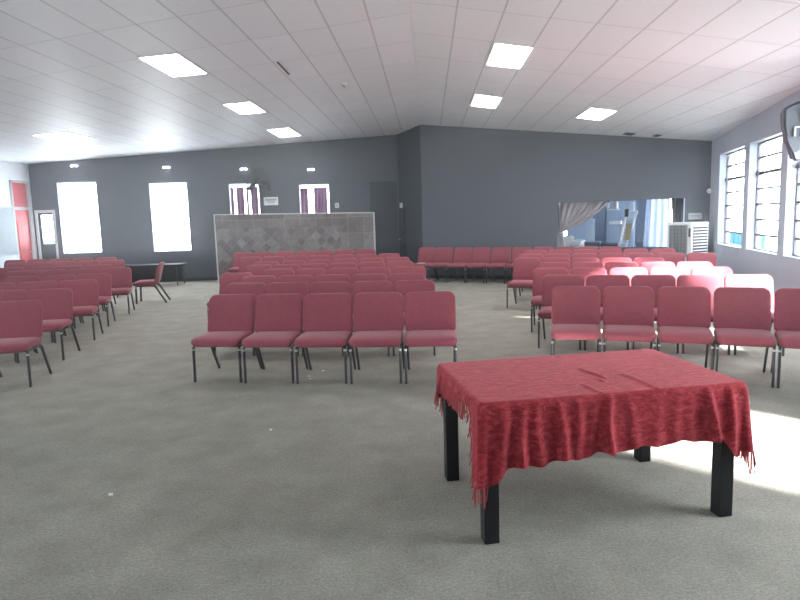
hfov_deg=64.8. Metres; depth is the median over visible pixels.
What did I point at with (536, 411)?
tablecloth
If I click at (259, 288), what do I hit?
padded chair
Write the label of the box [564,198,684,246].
wall
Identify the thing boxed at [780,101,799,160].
wall speaker
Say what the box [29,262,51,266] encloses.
padded chair
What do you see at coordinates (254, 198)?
curtain
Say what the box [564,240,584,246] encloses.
side table
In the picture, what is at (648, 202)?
sheer curtain
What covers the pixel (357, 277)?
padded chair
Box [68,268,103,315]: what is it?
padded chair
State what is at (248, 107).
ceiling light
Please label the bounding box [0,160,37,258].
wall
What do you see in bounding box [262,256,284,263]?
padded chair
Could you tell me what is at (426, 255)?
padded chair
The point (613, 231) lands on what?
tall cabinet
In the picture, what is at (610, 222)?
box
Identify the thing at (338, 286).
padded chair
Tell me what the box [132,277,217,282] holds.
baseboard
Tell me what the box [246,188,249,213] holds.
curtain
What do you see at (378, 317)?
padded chair
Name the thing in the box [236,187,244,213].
curtain
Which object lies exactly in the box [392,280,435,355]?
padded chair
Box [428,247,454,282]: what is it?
padded chair
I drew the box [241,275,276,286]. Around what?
padded chair
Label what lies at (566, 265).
padded chair
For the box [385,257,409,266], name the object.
padded chair
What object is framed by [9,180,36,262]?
door
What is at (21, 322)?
padded chair
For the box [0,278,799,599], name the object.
floor
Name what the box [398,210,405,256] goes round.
door
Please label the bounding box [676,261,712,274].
padded chair
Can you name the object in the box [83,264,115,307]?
padded chair
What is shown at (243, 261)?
padded chair
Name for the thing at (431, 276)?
baseboard
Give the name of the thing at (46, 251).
door
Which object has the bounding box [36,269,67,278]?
padded chair
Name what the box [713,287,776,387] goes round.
padded chair
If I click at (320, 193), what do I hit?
curtain
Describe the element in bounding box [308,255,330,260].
padded chair
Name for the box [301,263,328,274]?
padded chair
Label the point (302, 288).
padded chair
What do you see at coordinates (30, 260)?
padded chair
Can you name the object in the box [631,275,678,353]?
padded chair
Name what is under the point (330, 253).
padded chair
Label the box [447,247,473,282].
padded chair
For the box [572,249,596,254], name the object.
padded chair
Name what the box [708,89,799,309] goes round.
wall
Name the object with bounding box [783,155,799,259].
window
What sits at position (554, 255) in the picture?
padded chair
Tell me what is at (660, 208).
sheer curtain
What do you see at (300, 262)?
padded chair
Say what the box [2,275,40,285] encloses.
padded chair
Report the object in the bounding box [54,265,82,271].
padded chair
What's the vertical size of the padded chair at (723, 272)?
0.850 m
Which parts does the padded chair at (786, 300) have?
leg, seat frame, seat, backrest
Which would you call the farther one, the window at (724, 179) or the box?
the box
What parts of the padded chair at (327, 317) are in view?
leg, leg, seat frame, seat, backrest, leg, leg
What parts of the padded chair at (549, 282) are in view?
leg, leg, seat, backrest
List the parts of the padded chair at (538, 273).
leg, leg, seat, backrest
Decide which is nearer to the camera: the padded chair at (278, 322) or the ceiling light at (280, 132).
the padded chair at (278, 322)
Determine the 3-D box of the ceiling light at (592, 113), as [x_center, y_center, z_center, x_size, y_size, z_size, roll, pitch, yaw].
[3.749,-3.560,12.072,0.504,0.091,1.149,-1,7,3]
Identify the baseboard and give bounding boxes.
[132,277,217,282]
[426,275,512,279]
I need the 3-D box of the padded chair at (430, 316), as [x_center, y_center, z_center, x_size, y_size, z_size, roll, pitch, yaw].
[0.309,0.364,6.354,0.524,0.850,0.662,-1,7,3]
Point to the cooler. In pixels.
(685, 238)
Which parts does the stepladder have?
rail, step panel, rail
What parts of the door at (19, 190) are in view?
transom panel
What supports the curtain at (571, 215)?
hanging from the wall at (482, 187)
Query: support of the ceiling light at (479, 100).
attached to the ceiling at (671, 69)
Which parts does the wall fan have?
blade, blade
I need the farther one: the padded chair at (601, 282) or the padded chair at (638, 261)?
the padded chair at (638, 261)
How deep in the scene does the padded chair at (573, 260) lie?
10.76 m
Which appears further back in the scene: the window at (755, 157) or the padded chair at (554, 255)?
the padded chair at (554, 255)
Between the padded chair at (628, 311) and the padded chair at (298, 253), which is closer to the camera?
the padded chair at (628, 311)
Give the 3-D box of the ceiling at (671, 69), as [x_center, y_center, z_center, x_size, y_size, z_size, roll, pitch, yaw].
[3.200,-2.845,5.966,6.231,1.042,20.830,-1,7,3]
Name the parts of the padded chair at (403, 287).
backrest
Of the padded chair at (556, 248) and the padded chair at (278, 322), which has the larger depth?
the padded chair at (556, 248)
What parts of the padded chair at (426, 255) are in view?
seat, backrest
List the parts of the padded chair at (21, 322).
seat frame, seat, backrest, leg, leg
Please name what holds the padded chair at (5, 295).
on the floor
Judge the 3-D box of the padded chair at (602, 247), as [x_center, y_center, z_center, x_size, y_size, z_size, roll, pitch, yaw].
[4.626,-0.750,13.951,0.480,0.850,0.662,2,8,27]
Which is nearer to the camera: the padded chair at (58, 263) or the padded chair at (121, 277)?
the padded chair at (121, 277)
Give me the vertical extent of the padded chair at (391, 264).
0.850 m
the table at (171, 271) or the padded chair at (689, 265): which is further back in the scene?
the table at (171, 271)
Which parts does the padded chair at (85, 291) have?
backrest, seat frame, seat, leg, leg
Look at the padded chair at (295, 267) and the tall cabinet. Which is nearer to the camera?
the padded chair at (295, 267)
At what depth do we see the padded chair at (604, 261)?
10.55 m
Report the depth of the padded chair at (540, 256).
12.28 m
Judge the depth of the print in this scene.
17.92 m
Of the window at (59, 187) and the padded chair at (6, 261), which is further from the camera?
the window at (59, 187)
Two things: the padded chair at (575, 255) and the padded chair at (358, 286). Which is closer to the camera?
the padded chair at (358, 286)
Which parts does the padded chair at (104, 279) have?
backrest, seat, leg, leg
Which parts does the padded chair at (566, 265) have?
backrest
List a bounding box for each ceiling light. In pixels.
[32,131,94,141]
[137,53,208,76]
[222,101,266,114]
[266,127,300,137]
[470,94,502,108]
[485,42,533,68]
[575,107,617,120]
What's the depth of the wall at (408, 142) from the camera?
17.26 m
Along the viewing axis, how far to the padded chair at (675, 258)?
11.31 m
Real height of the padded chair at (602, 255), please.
0.850 m
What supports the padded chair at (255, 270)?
on the floor
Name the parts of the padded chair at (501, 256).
seat, backrest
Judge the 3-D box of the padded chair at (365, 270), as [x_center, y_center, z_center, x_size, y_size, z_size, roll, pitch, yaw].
[-0.420,-0.074,9.907,0.509,0.850,0.662,-1,7,8]
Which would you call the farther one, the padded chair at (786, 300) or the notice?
the notice
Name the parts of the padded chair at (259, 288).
backrest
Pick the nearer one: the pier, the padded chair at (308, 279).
the padded chair at (308, 279)
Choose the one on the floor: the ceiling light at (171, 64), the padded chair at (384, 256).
the padded chair at (384, 256)
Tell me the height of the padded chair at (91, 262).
0.850 m
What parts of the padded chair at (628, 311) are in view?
backrest, seat frame, seat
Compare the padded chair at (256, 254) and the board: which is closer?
the padded chair at (256, 254)
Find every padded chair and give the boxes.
[0,267,24,282]
[0,282,15,289]
[0,289,34,361]
[0,300,51,386]
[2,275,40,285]
[4,260,25,267]
[4,270,35,277]
[5,262,28,270]
[16,281,63,342]
[16,288,80,362]
[26,266,53,271]
[27,259,47,266]
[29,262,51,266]
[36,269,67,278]
[41,274,81,326]
[49,258,69,265]
[53,261,75,267]
[53,279,103,342]
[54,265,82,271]
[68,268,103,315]
[71,258,91,264]
[73,273,115,328]
[77,260,99,267]
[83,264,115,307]
[95,257,116,264]
[98,267,134,313]
[101,260,127,297]
[133,261,170,303]
[191,294,262,382]
[207,272,252,331]
[214,282,266,355]
[227,252,252,272]
[239,257,261,272]
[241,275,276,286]
[242,293,308,382]
[244,265,271,275]
[253,261,278,268]
[254,251,273,258]
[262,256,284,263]
[263,269,293,281]
[267,282,308,355]
[273,264,299,274]
[275,251,293,257]
[278,275,313,332]
[281,260,305,267]
[285,256,307,263]
[294,293,356,383]
[295,250,313,257]
[296,268,326,281]
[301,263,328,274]
[301,281,351,356]
[307,259,331,265]
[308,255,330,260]
[315,250,333,256]
[315,274,353,331]
[328,267,358,284]
[329,262,356,268]
[331,254,353,262]
[333,258,357,268]
[335,249,354,257]
[347,281,392,356]
[348,292,403,383]
[351,274,386,295]
[355,254,376,263]
[356,249,374,254]
[358,262,384,270]
[359,258,383,262]
[359,267,390,280]
[378,253,399,262]
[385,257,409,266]
[386,261,413,273]
[388,273,424,285]
[392,266,425,279]
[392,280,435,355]
[403,291,456,383]
[414,247,437,279]
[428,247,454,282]
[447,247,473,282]
[466,247,492,282]
[486,247,511,283]
[506,247,531,283]
[506,258,540,307]
[515,254,542,299]
[522,250,546,291]
[531,268,568,331]
[533,247,552,253]
[536,258,569,308]
[538,262,569,309]
[538,275,584,349]
[544,253,569,259]
[548,249,571,266]
[551,286,601,354]
[555,247,574,252]
[570,258,599,270]
[570,267,606,285]
[571,253,596,259]
[571,262,603,320]
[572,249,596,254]
[577,246,597,257]
[584,275,629,349]
[598,249,621,257]
[599,253,625,261]
[600,246,621,249]
[601,258,631,267]
[603,286,656,351]
[605,262,638,274]
[609,267,647,285]
[623,248,648,257]
[627,253,654,261]
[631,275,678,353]
[633,258,664,266]
[640,262,674,274]
[649,248,674,257]
[649,267,688,327]
[656,253,684,266]
[656,286,714,369]
[675,275,729,354]
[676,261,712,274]
[686,253,716,266]
[691,267,732,286]
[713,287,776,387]
[724,274,784,355]
[770,288,799,387]
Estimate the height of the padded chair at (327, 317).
0.850 m
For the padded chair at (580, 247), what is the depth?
14.31 m
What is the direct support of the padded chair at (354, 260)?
on the floor
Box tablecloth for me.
[434,349,755,508]
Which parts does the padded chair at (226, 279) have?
backrest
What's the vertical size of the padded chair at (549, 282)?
0.850 m
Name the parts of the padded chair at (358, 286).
backrest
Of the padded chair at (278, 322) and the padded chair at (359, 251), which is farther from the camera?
the padded chair at (359, 251)
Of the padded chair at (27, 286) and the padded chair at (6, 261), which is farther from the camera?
the padded chair at (6, 261)
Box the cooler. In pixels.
[668,222,708,261]
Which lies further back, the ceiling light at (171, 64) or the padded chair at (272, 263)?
the padded chair at (272, 263)
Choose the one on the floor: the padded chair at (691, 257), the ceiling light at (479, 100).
the padded chair at (691, 257)
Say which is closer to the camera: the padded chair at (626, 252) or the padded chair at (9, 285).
the padded chair at (9, 285)
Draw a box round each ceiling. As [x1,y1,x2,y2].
[0,0,418,163]
[412,0,799,140]
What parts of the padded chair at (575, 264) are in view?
backrest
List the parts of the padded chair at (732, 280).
backrest, seat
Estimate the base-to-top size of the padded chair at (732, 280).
0.850 m
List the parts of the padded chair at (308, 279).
backrest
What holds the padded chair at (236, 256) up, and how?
on the floor
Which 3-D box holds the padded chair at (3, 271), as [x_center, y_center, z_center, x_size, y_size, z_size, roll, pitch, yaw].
[-7.955,-0.216,12.760,0.562,0.850,0.662,-3,7,-9]
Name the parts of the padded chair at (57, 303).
backrest, seat, seat frame, leg, leg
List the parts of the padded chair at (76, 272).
backrest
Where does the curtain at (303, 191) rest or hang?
hanging from the window at (314, 185)
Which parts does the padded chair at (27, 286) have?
backrest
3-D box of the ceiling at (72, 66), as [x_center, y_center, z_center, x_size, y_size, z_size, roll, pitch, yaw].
[-5.314,-2.917,7.090,10.875,0.678,22.350,-1,7,3]
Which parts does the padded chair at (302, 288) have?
backrest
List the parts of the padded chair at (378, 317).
leg, leg, seat, seat frame, backrest, leg, leg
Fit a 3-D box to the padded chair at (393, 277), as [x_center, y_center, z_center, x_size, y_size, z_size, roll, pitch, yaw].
[0.070,0.078,8.618,0.513,0.850,0.662,-1,7,7]
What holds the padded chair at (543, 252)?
on the floor
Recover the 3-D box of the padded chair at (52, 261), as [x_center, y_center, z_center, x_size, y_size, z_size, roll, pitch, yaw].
[-8.751,-0.614,16.023,0.544,0.850,0.662,-2,7,2]
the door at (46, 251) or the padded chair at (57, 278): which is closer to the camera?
the padded chair at (57, 278)
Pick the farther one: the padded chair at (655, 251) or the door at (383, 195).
the door at (383, 195)
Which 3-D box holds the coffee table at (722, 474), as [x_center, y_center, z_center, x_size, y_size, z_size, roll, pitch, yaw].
[1.011,0.762,3.566,1.396,0.714,0.860,-3,7,-9]
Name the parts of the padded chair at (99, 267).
backrest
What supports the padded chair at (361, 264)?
on the floor
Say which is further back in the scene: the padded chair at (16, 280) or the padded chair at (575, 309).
the padded chair at (16, 280)
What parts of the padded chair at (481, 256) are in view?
seat, backrest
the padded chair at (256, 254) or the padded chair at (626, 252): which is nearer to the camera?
the padded chair at (626, 252)
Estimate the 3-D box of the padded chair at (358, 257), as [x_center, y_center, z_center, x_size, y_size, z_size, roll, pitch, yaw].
[-0.753,-0.572,13.830,0.498,0.850,0.662,-2,7,2]
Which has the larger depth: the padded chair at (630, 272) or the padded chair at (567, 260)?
the padded chair at (567, 260)
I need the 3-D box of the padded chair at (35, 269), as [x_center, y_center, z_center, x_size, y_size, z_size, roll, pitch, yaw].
[-7.342,-0.237,12.779,0.554,0.850,0.662,-3,7,-9]
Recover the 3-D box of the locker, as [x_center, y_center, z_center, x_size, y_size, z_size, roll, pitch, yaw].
[5.501,-1.624,18.197,0.189,1.421,0.350,2,8,27]
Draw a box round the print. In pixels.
[265,198,276,202]
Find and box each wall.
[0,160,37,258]
[28,135,399,277]
[213,212,375,283]
[397,125,422,262]
[420,125,711,275]
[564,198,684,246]
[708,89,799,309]
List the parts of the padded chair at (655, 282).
backrest, seat, leg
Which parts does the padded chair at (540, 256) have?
backrest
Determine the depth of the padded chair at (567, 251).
13.38 m
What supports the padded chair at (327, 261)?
on the floor
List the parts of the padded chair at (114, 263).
backrest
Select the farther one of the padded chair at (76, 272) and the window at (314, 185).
the window at (314, 185)
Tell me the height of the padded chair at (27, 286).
0.850 m
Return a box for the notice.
[264,197,277,204]
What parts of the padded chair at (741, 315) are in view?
leg, leg, backrest, seat, seat frame, leg, leg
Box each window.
[57,182,101,253]
[149,182,190,251]
[228,183,259,213]
[299,184,329,212]
[717,145,744,248]
[746,132,781,254]
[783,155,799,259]
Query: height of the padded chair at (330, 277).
0.850 m
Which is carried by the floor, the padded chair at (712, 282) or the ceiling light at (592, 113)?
the padded chair at (712, 282)
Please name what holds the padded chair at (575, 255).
on the floor
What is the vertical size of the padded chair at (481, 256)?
0.850 m
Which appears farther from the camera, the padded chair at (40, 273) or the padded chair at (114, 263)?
the padded chair at (114, 263)
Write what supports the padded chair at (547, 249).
on the floor
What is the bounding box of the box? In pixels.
[609,221,621,223]
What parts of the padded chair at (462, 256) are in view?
seat, backrest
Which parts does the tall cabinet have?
door, door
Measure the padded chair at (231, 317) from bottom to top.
0.850 m
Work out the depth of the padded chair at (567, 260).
10.96 m
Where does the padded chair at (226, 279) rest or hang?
on the floor
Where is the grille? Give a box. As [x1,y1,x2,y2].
[669,225,687,256]
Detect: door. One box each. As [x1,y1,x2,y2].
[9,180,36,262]
[34,210,58,261]
[369,181,398,257]
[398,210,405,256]
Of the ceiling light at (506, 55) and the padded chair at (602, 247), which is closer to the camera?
the ceiling light at (506, 55)
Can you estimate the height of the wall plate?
0.141 m
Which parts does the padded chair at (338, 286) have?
backrest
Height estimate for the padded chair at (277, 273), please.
0.850 m
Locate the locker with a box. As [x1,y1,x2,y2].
[586,219,594,241]
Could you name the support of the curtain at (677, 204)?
hanging from the wall at (482, 187)
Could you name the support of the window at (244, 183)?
in the wall at (348, 166)
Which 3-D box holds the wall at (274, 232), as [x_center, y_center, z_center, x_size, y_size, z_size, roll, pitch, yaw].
[-2.793,-1.421,16.862,4.288,1.858,0.164,-1,7,3]
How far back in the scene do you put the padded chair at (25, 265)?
14.73 m
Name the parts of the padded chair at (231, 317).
leg, leg, seat, backrest, leg, leg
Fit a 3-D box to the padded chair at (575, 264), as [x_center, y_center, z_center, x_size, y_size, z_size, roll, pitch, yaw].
[2.844,-0.138,9.639,0.491,0.850,0.662,1,8,21]
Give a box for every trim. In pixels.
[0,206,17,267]
[409,0,419,124]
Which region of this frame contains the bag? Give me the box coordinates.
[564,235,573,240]
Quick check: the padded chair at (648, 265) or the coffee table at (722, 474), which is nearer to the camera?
the coffee table at (722, 474)
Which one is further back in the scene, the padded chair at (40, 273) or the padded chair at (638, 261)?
the padded chair at (40, 273)
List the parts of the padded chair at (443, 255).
seat, backrest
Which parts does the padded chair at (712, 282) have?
backrest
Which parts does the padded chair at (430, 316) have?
leg, leg, seat, seat frame, backrest, leg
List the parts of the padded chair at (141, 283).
leg, seat, backrest, leg, leg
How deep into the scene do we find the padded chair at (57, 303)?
8.03 m
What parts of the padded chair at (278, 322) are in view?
leg, leg, seat frame, seat, backrest, leg, leg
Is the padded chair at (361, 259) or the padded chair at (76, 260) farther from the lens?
the padded chair at (76, 260)
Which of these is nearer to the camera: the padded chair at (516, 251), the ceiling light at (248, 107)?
the ceiling light at (248, 107)
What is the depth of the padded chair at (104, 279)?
10.55 m
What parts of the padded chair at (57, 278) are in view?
backrest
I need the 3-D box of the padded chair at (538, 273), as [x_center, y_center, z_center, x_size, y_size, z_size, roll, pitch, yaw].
[2.091,-0.005,8.787,0.497,0.850,0.662,0,8,16]
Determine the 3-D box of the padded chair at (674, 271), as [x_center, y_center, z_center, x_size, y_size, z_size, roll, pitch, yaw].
[3.582,0.007,8.348,0.503,0.850,0.662,0,8,17]
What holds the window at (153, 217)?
in the wall at (348, 166)
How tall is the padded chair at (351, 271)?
0.850 m
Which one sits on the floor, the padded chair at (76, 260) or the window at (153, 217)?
the padded chair at (76, 260)
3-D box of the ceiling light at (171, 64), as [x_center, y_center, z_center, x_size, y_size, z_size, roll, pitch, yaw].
[-3.146,-3.273,8.804,0.551,0.044,1.163,-1,7,3]
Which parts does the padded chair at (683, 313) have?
backrest, seat, seat frame, leg, leg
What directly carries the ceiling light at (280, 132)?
attached to the ceiling at (72, 66)
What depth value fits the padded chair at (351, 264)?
11.32 m
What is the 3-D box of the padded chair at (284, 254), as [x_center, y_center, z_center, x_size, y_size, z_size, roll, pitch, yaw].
[-3.040,-0.831,16.365,0.527,0.850,0.662,-1,7,6]
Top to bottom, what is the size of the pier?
2.580 m
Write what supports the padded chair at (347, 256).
on the floor
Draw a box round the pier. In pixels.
[636,200,646,242]
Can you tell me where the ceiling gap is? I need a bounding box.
[277,62,289,74]
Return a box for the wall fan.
[243,168,270,194]
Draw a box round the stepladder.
[618,209,637,246]
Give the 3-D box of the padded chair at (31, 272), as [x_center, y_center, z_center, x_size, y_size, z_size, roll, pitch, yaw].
[-7.026,-0.094,11.603,0.542,0.850,0.662,-4,8,-14]
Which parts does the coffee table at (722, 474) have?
leg, leg, leg, leg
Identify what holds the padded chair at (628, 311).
on the floor
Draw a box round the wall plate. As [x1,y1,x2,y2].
[688,213,701,219]
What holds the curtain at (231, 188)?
hanging from the window at (244, 183)
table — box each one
[125,263,186,284]
[443,398,733,544]
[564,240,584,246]
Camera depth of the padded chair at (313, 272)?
10.22 m
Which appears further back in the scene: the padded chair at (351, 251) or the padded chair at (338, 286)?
the padded chair at (351, 251)
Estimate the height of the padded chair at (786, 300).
0.850 m
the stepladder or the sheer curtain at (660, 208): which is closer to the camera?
the sheer curtain at (660, 208)
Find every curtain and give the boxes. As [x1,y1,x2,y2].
[230,187,234,213]
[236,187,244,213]
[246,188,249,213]
[251,187,258,213]
[300,188,308,212]
[313,187,327,212]
[559,201,609,246]
[643,200,650,246]
[649,199,669,246]
[671,198,683,221]
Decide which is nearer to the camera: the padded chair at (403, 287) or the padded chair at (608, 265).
the padded chair at (403, 287)
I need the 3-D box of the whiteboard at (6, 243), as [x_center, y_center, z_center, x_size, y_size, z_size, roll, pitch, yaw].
[-10.313,-1.179,15.308,0.050,2.228,3.070,-1,7,3]
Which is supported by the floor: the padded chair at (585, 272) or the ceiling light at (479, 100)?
the padded chair at (585, 272)
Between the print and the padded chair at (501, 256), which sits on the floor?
the padded chair at (501, 256)
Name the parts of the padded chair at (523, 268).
seat, backrest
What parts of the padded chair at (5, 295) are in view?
backrest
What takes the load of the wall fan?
attached to the wall at (348, 166)
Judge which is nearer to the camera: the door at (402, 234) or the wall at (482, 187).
the wall at (482, 187)
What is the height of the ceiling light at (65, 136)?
0.055 m
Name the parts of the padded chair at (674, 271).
backrest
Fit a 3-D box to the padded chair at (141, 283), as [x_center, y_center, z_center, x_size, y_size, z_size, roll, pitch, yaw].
[-5.263,-0.371,13.335,0.662,0.850,0.516,-3,8,-11]
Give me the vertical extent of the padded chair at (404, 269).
0.850 m
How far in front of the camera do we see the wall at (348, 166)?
17.83 m
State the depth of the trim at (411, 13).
9.02 m
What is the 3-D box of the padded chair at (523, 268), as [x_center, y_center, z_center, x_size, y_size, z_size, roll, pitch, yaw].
[2.178,-0.300,11.047,0.490,0.850,0.662,2,8,25]
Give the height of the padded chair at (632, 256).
0.850 m
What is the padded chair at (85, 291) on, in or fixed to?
on the floor
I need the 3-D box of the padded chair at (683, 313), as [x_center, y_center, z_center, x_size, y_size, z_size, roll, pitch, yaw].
[2.763,0.319,6.129,0.487,0.850,0.662,1,8,21]
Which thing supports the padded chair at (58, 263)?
on the floor
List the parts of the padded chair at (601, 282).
seat, backrest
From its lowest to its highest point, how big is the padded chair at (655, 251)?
0.850 m
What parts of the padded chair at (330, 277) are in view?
backrest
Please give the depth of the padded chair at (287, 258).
14.11 m
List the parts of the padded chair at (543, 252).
backrest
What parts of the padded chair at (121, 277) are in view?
backrest, seat, leg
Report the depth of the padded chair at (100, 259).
16.15 m
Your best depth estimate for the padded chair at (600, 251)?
13.10 m
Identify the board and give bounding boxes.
[593,206,605,242]
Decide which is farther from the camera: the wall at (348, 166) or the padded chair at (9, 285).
the wall at (348, 166)
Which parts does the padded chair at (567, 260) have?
backrest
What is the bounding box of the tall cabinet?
[606,201,636,246]
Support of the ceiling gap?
attached to the ceiling at (72, 66)
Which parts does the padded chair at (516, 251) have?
backrest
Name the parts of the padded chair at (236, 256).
seat, backrest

